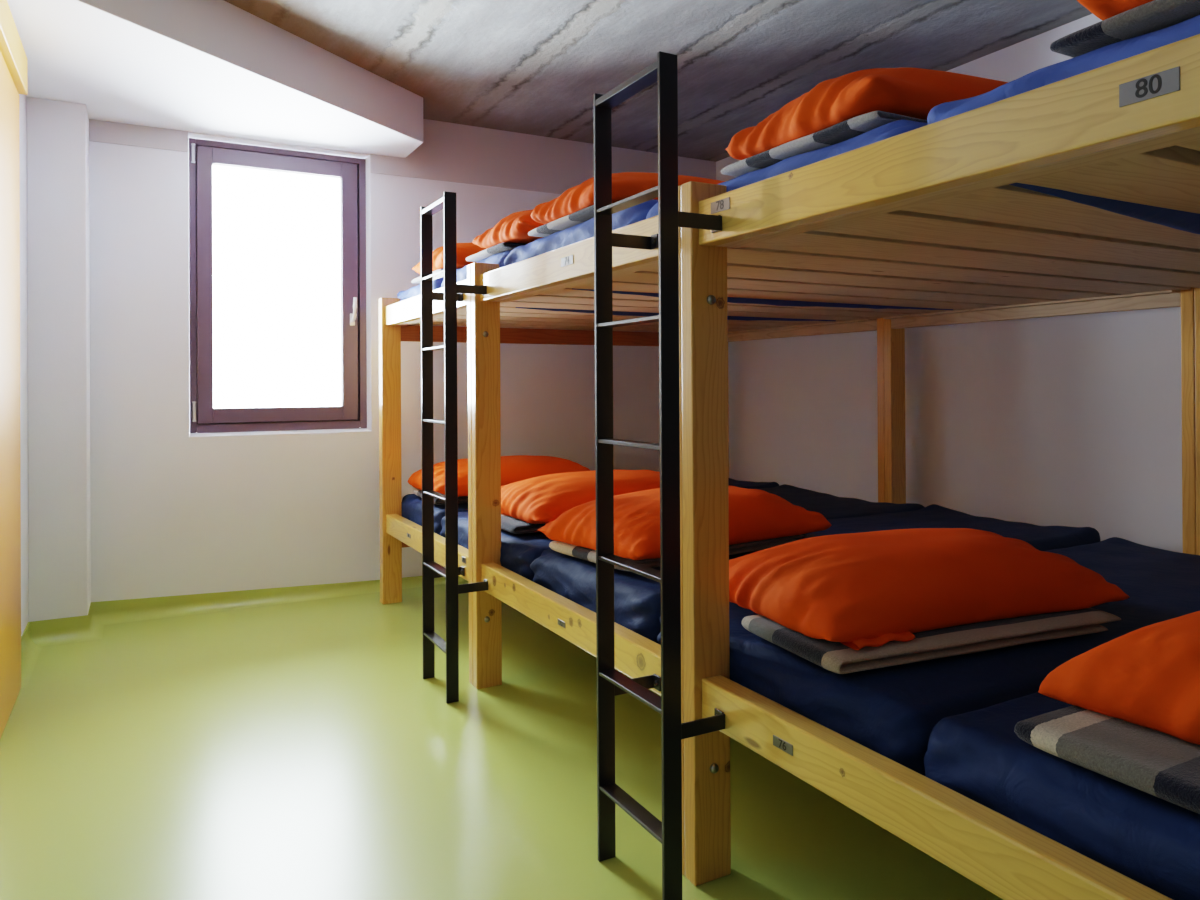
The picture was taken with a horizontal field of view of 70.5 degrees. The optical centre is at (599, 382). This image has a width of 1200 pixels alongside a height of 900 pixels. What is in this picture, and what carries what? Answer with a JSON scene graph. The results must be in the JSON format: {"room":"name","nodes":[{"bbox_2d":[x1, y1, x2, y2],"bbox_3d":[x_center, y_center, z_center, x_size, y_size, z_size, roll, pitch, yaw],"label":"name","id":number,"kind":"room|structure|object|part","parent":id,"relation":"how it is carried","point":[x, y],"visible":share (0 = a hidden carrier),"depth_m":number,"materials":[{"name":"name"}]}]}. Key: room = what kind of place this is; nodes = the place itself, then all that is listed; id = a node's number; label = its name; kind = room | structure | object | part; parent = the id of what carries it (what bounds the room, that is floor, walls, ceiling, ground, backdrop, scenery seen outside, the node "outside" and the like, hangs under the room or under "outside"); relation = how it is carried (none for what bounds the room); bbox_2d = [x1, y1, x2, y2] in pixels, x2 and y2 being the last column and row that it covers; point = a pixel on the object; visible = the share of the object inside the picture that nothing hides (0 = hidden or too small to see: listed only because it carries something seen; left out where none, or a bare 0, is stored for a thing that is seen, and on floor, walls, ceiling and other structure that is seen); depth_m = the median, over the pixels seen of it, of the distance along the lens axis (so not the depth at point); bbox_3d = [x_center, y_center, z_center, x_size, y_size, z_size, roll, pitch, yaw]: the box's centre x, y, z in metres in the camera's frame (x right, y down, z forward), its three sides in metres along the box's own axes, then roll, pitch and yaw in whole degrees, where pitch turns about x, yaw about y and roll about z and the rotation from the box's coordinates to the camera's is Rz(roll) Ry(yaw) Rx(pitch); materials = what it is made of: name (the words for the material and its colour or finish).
{"room":"hostel dormitory","nodes":[
{"label":"hostel dormitory","id":0,"kind":"room"},
{"bbox_2d":[19,94,27,635],"bbox_3d":[-1.246,-0.199,1.098,0.200,2.820,6.950,0,0,-28],"label":"wall","id":1,"kind":"structure","parent":0,"point":[22,98],"depth_m":3.85,"materials":[{"name":"paint"}]},
{"bbox_2d":[0,0,27,737],"bbox_3d":[-1.939,-0.049,2.669,0.069,2.526,1.675,0,0,-28],"label":"door","id":2,"kind":"structure","parent":1,"relation":"in","point":[13,58],"depth_m":3.11,"materials":[{"name":"orange laminate"}]},
{"bbox_3d":[-1.951,0.032,2.676,0.034,2.366,1.600,0,0,-28],"label":"panel","id":3,"kind":"part","parent":2,"relation":"part of","materials":[{"name":"orange laminate"}]},
{"bbox_2d":[21,622,41,687],"bbox_3d":[-2.487,1.173,3.680,0.065,0.107,0.682,0,0,-28],"label":"baseboard","id":4,"kind":"structure","parent":1,"relation":"attached to","point":[30,651],"depth_m":3.74,"materials":[{"name":"green plastic"}]},
{"bbox_2d":[89,132,659,601],"bbox_3d":[-1.018,-0.185,5.260,4.553,2.820,0.160,0,0,-28],"label":"wall","id":5,"kind":"structure","parent":0,"point":[175,511],"depth_m":4.69,"materials":[{"name":"paint"}]},
{"bbox_2d":[27,97,90,621],"bbox_3d":[-2.639,-0.054,4.144,0.239,2.568,0.265,0,0,-28],"label":"column","id":6,"kind":"structure","parent":5,"relation":"attached to","point":[58,265],"depth_m":4.03,"materials":[{"name":"paint"}]},
{"bbox_2d":[7,0,422,157],"bbox_3d":[-1.581,-1.476,3.889,1.868,0.262,1.733,0,0,-28],"label":"beam","id":7,"kind":"structure","parent":5,"relation":"attached to","point":[214,67],"depth_m":3.83,"materials":[{"name":"paint"}]},
{"bbox_2d":[29,576,466,645],"bbox_3d":[-0.896,1.168,5.043,4.153,0.110,0.330,0,0,-28],"label":"baseboard","id":8,"kind":"structure","parent":5,"relation":"attached to","point":[88,627],"depth_m":4.49,"materials":[{"name":"green plastic"}]},
{"bbox_2d":[188,138,366,432],"bbox_3d":[-1.804,-0.525,4.815,0.950,1.602,0.141,0,0,-28],"label":"window","id":9,"kind":"structure","parent":5,"relation":"in","point":[351,172],"depth_m":4.80,"materials":[{"name":"brown metal"}]},
{"bbox_3d":[-1.456,-0.367,4.989,0.029,0.071,0.010,0,0,-28],"label":"handle","id":10,"kind":"part","parent":9,"relation":"part of","materials":[{"name":"metal"}]},
{"bbox_3d":[-1.439,-0.424,4.963,0.027,0.141,0.056,0,0,-28],"label":"handle lever","id":11,"kind":"part","parent":9,"relation":"part of","materials":[{"name":"metal"}]},
{"bbox_2d":[89,119,715,193],"bbox_3d":[-0.987,-1.415,5.195,4.153,0.362,0.018,0,0,-28],"label":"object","id":12,"kind":"structure","parent":5,"relation":"attached to","point":[449,152],"depth_m":5.34,"materials":[{"name":"paint"}]},
{"bbox_2d":[0,581,1002,899],"bbox_3d":[0.701,1.264,2.082,4.553,0.120,7.250,0,0,-28],"label":"floor","id":13,"kind":"structure","parent":0,"point":[303,750],"depth_m":2.57,"materials":[{"name":"green plastic"}]},
{"bbox_2d":[420,191,487,702],"bbox_3d":[-0.584,0.247,3.385,0.170,1.937,0.314,0,0,-28],"label":"ladder","id":14,"kind":"object","parent":13,"relation":"on","point":[453,292],"visible":1,"depth_m":3.25,"materials":[{"name":"black metal"}]},
{"bbox_2d":[379,264,884,684],"bbox_3d":[0.171,0.371,4.651,2.397,1.689,1.560,0,0,-28],"label":"bunk bed","id":15,"kind":"object","parent":13,"relation":"on","point":[399,321],"visible":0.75,"depth_m":4.67,"materials":[{"name":"brown wood"}]},
{"bbox_3d":[-1.167,0.379,4.719,0.107,1.689,0.070,0,0,-28],"label":"post","id":16,"kind":"part","parent":15,"relation":"part of","materials":[{"name":"brown wood"}]},
{"bbox_2d":[397,276,443,300],"bbox_3d":[-0.039,-0.446,5.001,2.184,0.178,0.878,0,0,-28],"label":"mattress","id":17,"kind":"object","parent":15,"relation":"on","point":[414,291],"visible":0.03,"depth_m":4.48,"materials":[{"name":"blue fabric"}]},
{"bbox_2d":[411,269,443,283],"bbox_3d":[-0.536,-0.546,4.557,0.833,0.025,0.524,0,0,-28],"label":"folded blanket","id":18,"kind":"object","parent":17,"relation":"on","point":[417,280],"visible":0.09,"depth_m":4.47,"materials":[{"name":"fabric"}]},
{"bbox_2d":[457,242,485,268],"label":"pillow","id":19,"kind":"object","parent":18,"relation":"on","point":[465,251],"depth_m":4.09,"materials":[{"name":"orange fabric"}]},
{"bbox_3d":[-0.833,-0.368,4.072,0.047,0.106,1.393,0,0,-28],"label":"rail","id":20,"kind":"part","parent":15,"relation":"part of","materials":[{"name":"brown wood"}]},
{"bbox_3d":[-0.822,0.775,4.071,0.059,0.103,1.393,0,0,-28],"label":"rail","id":21,"kind":"part","parent":15,"relation":"part of","materials":[{"name":"brown wood"}]},
{"bbox_3d":[-0.478,0.371,3.441,0.107,1.689,0.046,0,0,-28],"label":"post","id":22,"kind":"part","parent":15,"relation":"part of","materials":[{"name":"brown wood"}]},
{"bbox_3d":[-0.161,-0.278,5.262,2.182,0.091,0.038,0,0,-28],"label":"rail","id":23,"kind":"part","parent":15,"relation":"part of","materials":[{"name":"brown wood"}]},
{"bbox_2d":[402,478,778,535],"bbox_3d":[-0.019,0.704,4.976,2.181,0.186,0.764,0,0,-28],"label":"mattress","id":24,"kind":"object","parent":15,"relation":"on","point":[411,503],"visible":0.09,"depth_m":4.55,"materials":[{"name":"blue fabric"}]},
{"bbox_2d":[413,488,467,504],"bbox_3d":[-0.556,0.599,4.653,0.843,0.041,0.504,0,0,-25],"label":"folded blanket","id":25,"kind":"object","parent":24,"relation":"on","point":[461,499],"visible":0.12,"depth_m":4.32,"materials":[{"name":"fabric"}]},
{"bbox_2d":[458,458,467,496],"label":"pillow","id":26,"kind":"object","parent":25,"relation":"on","point":[462,463],"depth_m":4.30,"materials":[{"name":"orange fabric"}]},
{"bbox_2d":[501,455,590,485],"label":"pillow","id":27,"kind":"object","parent":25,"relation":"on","point":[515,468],"depth_m":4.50,"materials":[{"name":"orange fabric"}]},
{"bbox_2d":[441,250,835,320],"bbox_3d":[0.365,-0.430,4.246,2.186,0.228,0.856,0,0,-28],"label":"mattress","id":28,"kind":"object","parent":15,"relation":"on","point":[498,258],"visible":0.09,"depth_m":3.92,"materials":[{"name":"blue fabric"}]},
{"bbox_2d":[466,242,525,261],"bbox_3d":[-0.133,-0.555,3.808,0.832,0.025,0.466,0,0,-28],"label":"folded blanket","id":29,"kind":"object","parent":28,"relation":"on","point":[505,246],"visible":0.25,"depth_m":3.54,"materials":[{"name":"fabric"}]},
{"bbox_2d":[472,209,543,248],"bbox_3d":[-0.021,-0.646,3.674,0.933,0.155,0.543,0,0,-28],"label":"pillow","id":30,"kind":"object","parent":29,"relation":"on","point":[514,228],"visible":0.12,"depth_m":3.40,"materials":[{"name":"orange fabric"}]},
{"bbox_3d":[0.825,0.372,5.850,0.107,1.689,0.070,0,0,-28],"label":"post","id":31,"kind":"part","parent":15,"relation":"part of","materials":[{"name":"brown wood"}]},
{"bbox_3d":[1.167,-0.315,5.150,0.045,0.079,1.393,0,0,-28],"label":"rail","id":32,"kind":"part","parent":15,"relation":"part of","materials":[{"name":"brown wood"}]},
{"bbox_3d":[1.538,0.363,4.528,0.107,1.689,0.046,0,0,-28],"label":"post","id":33,"kind":"part","parent":15,"relation":"part of","materials":[{"name":"brown wood"}]},
{"bbox_2d":[593,51,724,899],"bbox_3d":[0.137,0.238,2.048,0.170,1.937,0.314,0,0,-28],"label":"ladder","id":34,"kind":"object","parent":13,"relation":"on","point":[611,683],"visible":1,"depth_m":1.93,"materials":[{"name":"black metal"}]},
{"bbox_2d":[471,185,1195,875],"bbox_3d":[0.898,0.362,3.302,2.397,1.689,1.503,0,0,-28],"label":"bunk bed","id":35,"kind":"object","parent":13,"relation":"on","point":[975,295],"visible":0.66,"depth_m":3.19,"materials":[{"name":"brown wood"}]},
{"bbox_3d":[-0.455,0.370,3.399,0.107,1.689,0.048,0,0,-28],"label":"post","id":36,"kind":"part","parent":35,"relation":"part of","materials":[{"name":"brown wood"}]},
{"bbox_3d":[-0.123,0.772,2.713,0.003,0.019,0.055,0,0,-28],"label":"number plate","id":37,"kind":"part","parent":35,"relation":"part of","materials":[{"name":"grey metal"}]},
{"bbox_3d":[-0.103,-0.381,2.668,0.003,0.028,0.085,0,0,-28],"label":"number plate","id":38,"kind":"part","parent":35,"relation":"part of","materials":[{"name":"grey metal"}]},
{"bbox_3d":[-0.123,-0.377,2.755,0.047,0.106,1.408,0,0,-28],"label":"rail","id":39,"kind":"part","parent":35,"relation":"part of","materials":[{"name":"brown wood"}]},
{"bbox_3d":[-0.111,0.766,2.754,0.059,0.103,1.408,0,0,-28],"label":"rail","id":40,"kind":"part","parent":35,"relation":"part of","materials":[{"name":"brown wood"}]},
{"bbox_3d":[0.236,0.362,2.117,0.107,1.689,0.046,0,0,-28],"label":"post","id":41,"kind":"part","parent":35,"relation":"part of","materials":[{"name":"brown wood"}]},
{"bbox_2d":[440,484,924,580],"bbox_3d":[0.423,0.702,4.159,2.178,0.179,1.086,0,0,-28],"label":"mattress","id":42,"kind":"object","parent":35,"relation":"on","point":[518,551],"visible":0.18,"depth_m":4.05,"materials":[{"name":"blue fabric"}]},
{"bbox_2d":[501,514,545,533],"bbox_3d":[-0.091,0.596,3.812,0.843,0.041,0.485,0,0,-28],"label":"folded blanket","id":43,"kind":"object","parent":42,"relation":"on","point":[510,524],"visible":0.16,"depth_m":3.46,"materials":[{"name":"fabric"}]},
{"bbox_2d":[501,470,659,524],"bbox_3d":[0.000,0.491,3.819,0.951,0.170,0.645,0,0,-28],"label":"pillow","id":44,"kind":"object","parent":43,"relation":"on","point":[540,499],"visible":0.54,"depth_m":3.57,"materials":[{"name":"orange fabric"}]},
{"bbox_2d":[504,199,953,309],"bbox_3d":[0.813,-0.435,3.416,2.183,0.236,1.043,0,0,-28],"label":"mattress","id":45,"kind":"object","parent":35,"relation":"on","point":[585,230],"visible":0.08,"depth_m":3.06,"materials":[{"name":"blue fabric"}]},
{"bbox_2d":[528,205,593,236],"bbox_3d":[0.233,-0.562,3.142,0.846,0.025,0.585,0,0,-28],"label":"folded blanket","id":46,"kind":"object","parent":45,"relation":"on","point":[585,214],"visible":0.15,"depth_m":2.95,"materials":[{"name":"fabric"}]},
{"bbox_2d":[531,177,593,223],"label":"pillow","id":47,"kind":"object","parent":46,"relation":"on","point":[569,201],"depth_m":2.92,"materials":[{"name":"orange fabric"}]},
{"bbox_2d":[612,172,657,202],"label":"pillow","id":48,"kind":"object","parent":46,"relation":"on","point":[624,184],"depth_m":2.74,"materials":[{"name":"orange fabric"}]},
{"bbox_2d":[678,175,725,185],"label":"pillow","id":49,"kind":"object","parent":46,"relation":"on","point":[682,179],"depth_m":2.91,"materials":[{"name":"orange fabric"}]},
{"bbox_2d":[530,504,1099,643],"bbox_3d":[0.888,0.691,3.293,2.182,0.190,0.861,0,0,-28],"label":"mattress","id":50,"kind":"object","parent":35,"relation":"on","point":[637,598],"visible":0.35,"depth_m":3.08,"materials":[{"name":"blue fabric"}]},
{"bbox_2d":[549,534,804,570],"bbox_3d":[0.285,0.585,3.104,0.834,0.041,0.476,0,0,-35],"label":"folded blanket","id":51,"kind":"object","parent":50,"relation":"on","point":[587,554],"visible":0.19,"depth_m":2.97,"materials":[{"name":"fabric"}]},
{"bbox_2d":[537,500,595,549],"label":"pillow","id":52,"kind":"object","parent":51,"relation":"on","point":[576,526],"depth_m":2.93,"materials":[{"name":"orange fabric"}]},
{"bbox_2d":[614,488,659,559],"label":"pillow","id":53,"kind":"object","parent":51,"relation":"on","point":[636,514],"depth_m":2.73,"materials":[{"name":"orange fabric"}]},
{"bbox_2d":[728,485,830,544],"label":"pillow","id":54,"kind":"object","parent":51,"relation":"on","point":[756,515],"depth_m":3.03,"materials":[{"name":"orange fabric"}]},
{"bbox_3d":[1.561,0.363,4.486,0.107,1.689,0.048,0,0,-28],"label":"post","id":55,"kind":"part","parent":35,"relation":"part of","materials":[{"name":"brown wood"}]},
{"bbox_3d":[1.877,-0.323,3.833,0.045,0.079,1.408,0,0,-28],"label":"rail","id":56,"kind":"part","parent":35,"relation":"part of","materials":[{"name":"brown wood"}]},
{"bbox_3d":[2.252,0.354,3.204,0.107,1.689,0.046,0,0,-28],"label":"post","id":57,"kind":"part","parent":35,"relation":"part of","materials":[{"name":"brown wood"}]},
{"bbox_2d":[681,34,1199,899],"bbox_3d":[1.612,0.354,1.978,2.397,1.689,1.503,0,0,-28],"label":"bunk bed","id":58,"kind":"object","parent":13,"relation":"on","point":[1128,129],"visible":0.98,"depth_m":1.69,"materials":[{"name":"brown wood"}]},
{"bbox_3d":[0.259,0.361,2.075,0.107,1.689,0.048,0,0,-28],"label":"post","id":59,"kind":"part","parent":58,"relation":"part of","materials":[{"name":"brown wood"}]},
{"bbox_3d":[0.278,-0.407,1.961,0.003,0.027,0.073,0,0,-28],"label":"number plate","id":60,"kind":"part","parent":58,"relation":"part of","materials":[{"name":"grey metal"}]},
{"bbox_3d":[0.383,0.760,1.775,0.003,0.022,0.062,0,0,-28],"label":"number plate","id":61,"kind":"part","parent":58,"relation":"part of","materials":[{"name":"grey metal"}]},
{"bbox_2d":[646,120,927,218],"bbox_3d":[1.295,-0.449,2.529,2.182,0.153,0.974,0,0,-28],"label":"mattress","id":62,"kind":"object","parent":58,"relation":"on","point":[894,128],"visible":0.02,"depth_m":1.81,"materials":[{"name":"blue fabric"}]},
{"bbox_2d":[721,111,926,176],"bbox_3d":[0.797,-0.536,2.117,0.846,0.025,0.524,0,0,-28],"label":"folded blanket","id":63,"kind":"object","parent":62,"relation":"on","point":[845,130],"visible":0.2,"depth_m":1.85,"materials":[{"name":"fabric"}]},
{"bbox_2d":[725,68,1007,159],"bbox_3d":[0.843,-0.627,2.094,0.935,0.157,0.548,0,0,-24],"label":"pillow","id":64,"kind":"object","parent":63,"relation":"on","point":[911,92],"visible":0.29,"depth_m":1.79,"materials":[{"name":"orange fabric"}]},
{"bbox_2d":[657,537,1199,775],"bbox_3d":[1.313,0.698,2.507,2.181,0.165,0.936,0,0,-28],"label":"mattress","id":65,"kind":"object","parent":58,"relation":"on","point":[893,712],"visible":0.28,"depth_m":1.88,"materials":[{"name":"blue fabric"}]},
{"bbox_2d":[742,607,1120,673],"bbox_3d":[0.819,0.598,2.114,0.862,0.041,0.389,0,0,-22],"label":"folded blanket","id":66,"kind":"object","parent":65,"relation":"on","point":[836,657],"visible":0.5,"depth_m":1.95,"materials":[{"name":"fabric"}]},
{"bbox_2d":[729,528,1128,649],"bbox_3d":[0.811,0.497,2.246,0.933,0.168,0.612,0,0,-22],"label":"pillow","id":67,"kind":"object","parent":66,"relation":"on","point":[857,591],"visible":0.98,"depth_m":2.04,"materials":[{"name":"orange fabric"}]},
{"bbox_3d":[0.602,0.757,1.430,0.059,0.103,1.408,0,0,-28],"label":"rail","id":68,"kind":"part","parent":58,"relation":"part of","materials":[{"name":"brown wood"}]},
{"bbox_3d":[0.591,-0.386,1.431,0.047,0.106,1.408,0,0,-28],"label":"rail","id":69,"kind":"part","parent":58,"relation":"part of","materials":[{"name":"brown wood"}]},
{"bbox_2d":[924,692,1199,899],"bbox_3d":[1.752,0.689,1.690,2.182,0.173,0.933,0,0,-28],"label":"mattress","id":70,"kind":"object","parent":58,"relation":"on","point":[1150,840],"visible":0.46,"depth_m":1.34,"materials":[{"name":"blue fabric"}]},
{"bbox_2d":[1014,705,1199,813],"bbox_3d":[1.186,0.587,1.416,0.846,0.041,0.505,0,0,-28],"label":"folded blanket","id":71,"kind":"object","parent":70,"relation":"on","point":[1161,765],"visible":0.64,"depth_m":1.33,"materials":[{"name":"fabric"}]},
{"bbox_2d":[1038,611,1199,744],"bbox_3d":[1.337,0.483,1.480,0.956,0.167,0.626,0,0,-28],"label":"pillow","id":72,"kind":"object","parent":71,"relation":"on","point":[1148,676],"visible":1,"depth_m":1.41,"materials":[{"name":"orange fabric"}]},
{"bbox_2d":[927,15,1199,233],"bbox_3d":[1.750,-0.429,1.687,2.176,0.204,0.953,0,0,-28],"label":"mattress","id":73,"kind":"object","parent":58,"relation":"on","point":[1176,219],"visible":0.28,"depth_m":1.41,"materials":[{"name":"blue fabric"}]},
{"bbox_2d":[1050,0,1199,57],"bbox_3d":[1.213,-0.542,1.319,0.839,0.025,0.545,0,0,-28],"label":"folded blanket","id":74,"kind":"object","parent":73,"relation":"on","point":[1155,15],"visible":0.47,"depth_m":1.26,"materials":[{"name":"fabric"}]},
{"bbox_2d":[1077,0,1153,20],"bbox_3d":[1.238,-0.633,1.287,0.932,0.158,0.546,0,0,-28],"label":"pillow","id":75,"kind":"object","parent":74,"relation":"on","point":[1102,9],"visible":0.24,"depth_m":1.27,"materials":[{"name":"orange fabric"}]},
{"bbox_3d":[0.729,-0.391,1.126,0.003,0.031,0.077,0,0,-28],"label":"number plate","id":76,"kind":"part","parent":58,"relation":"part of","materials":[{"name":"grey metal"}]},
{"bbox_3d":[2.274,0.354,3.162,0.107,1.689,0.048,0,0,-28],"label":"post","id":77,"kind":"part","parent":58,"relation":"part of","materials":[{"name":"brown wood"}]},
{"bbox_2d":[224,0,1092,161],"bbox_3d":[0.685,-1.716,2.092,4.553,0.200,7.250,0,0,-28],"label":"ceiling","id":78,"kind":"structure","parent":0,"point":[532,67],"depth_m":4.05,"materials":[{"name":"concrete"}]},
{"bbox_2d":[716,14,1182,552],"bbox_3d":[2.585,-0.213,3.164,0.200,2.820,6.950,0,0,-28],"label":"wall","id":79,"kind":"structure","parent":0,"point":[1070,420],"depth_m":4.13,"materials":[{"name":"paint"}]}
]}

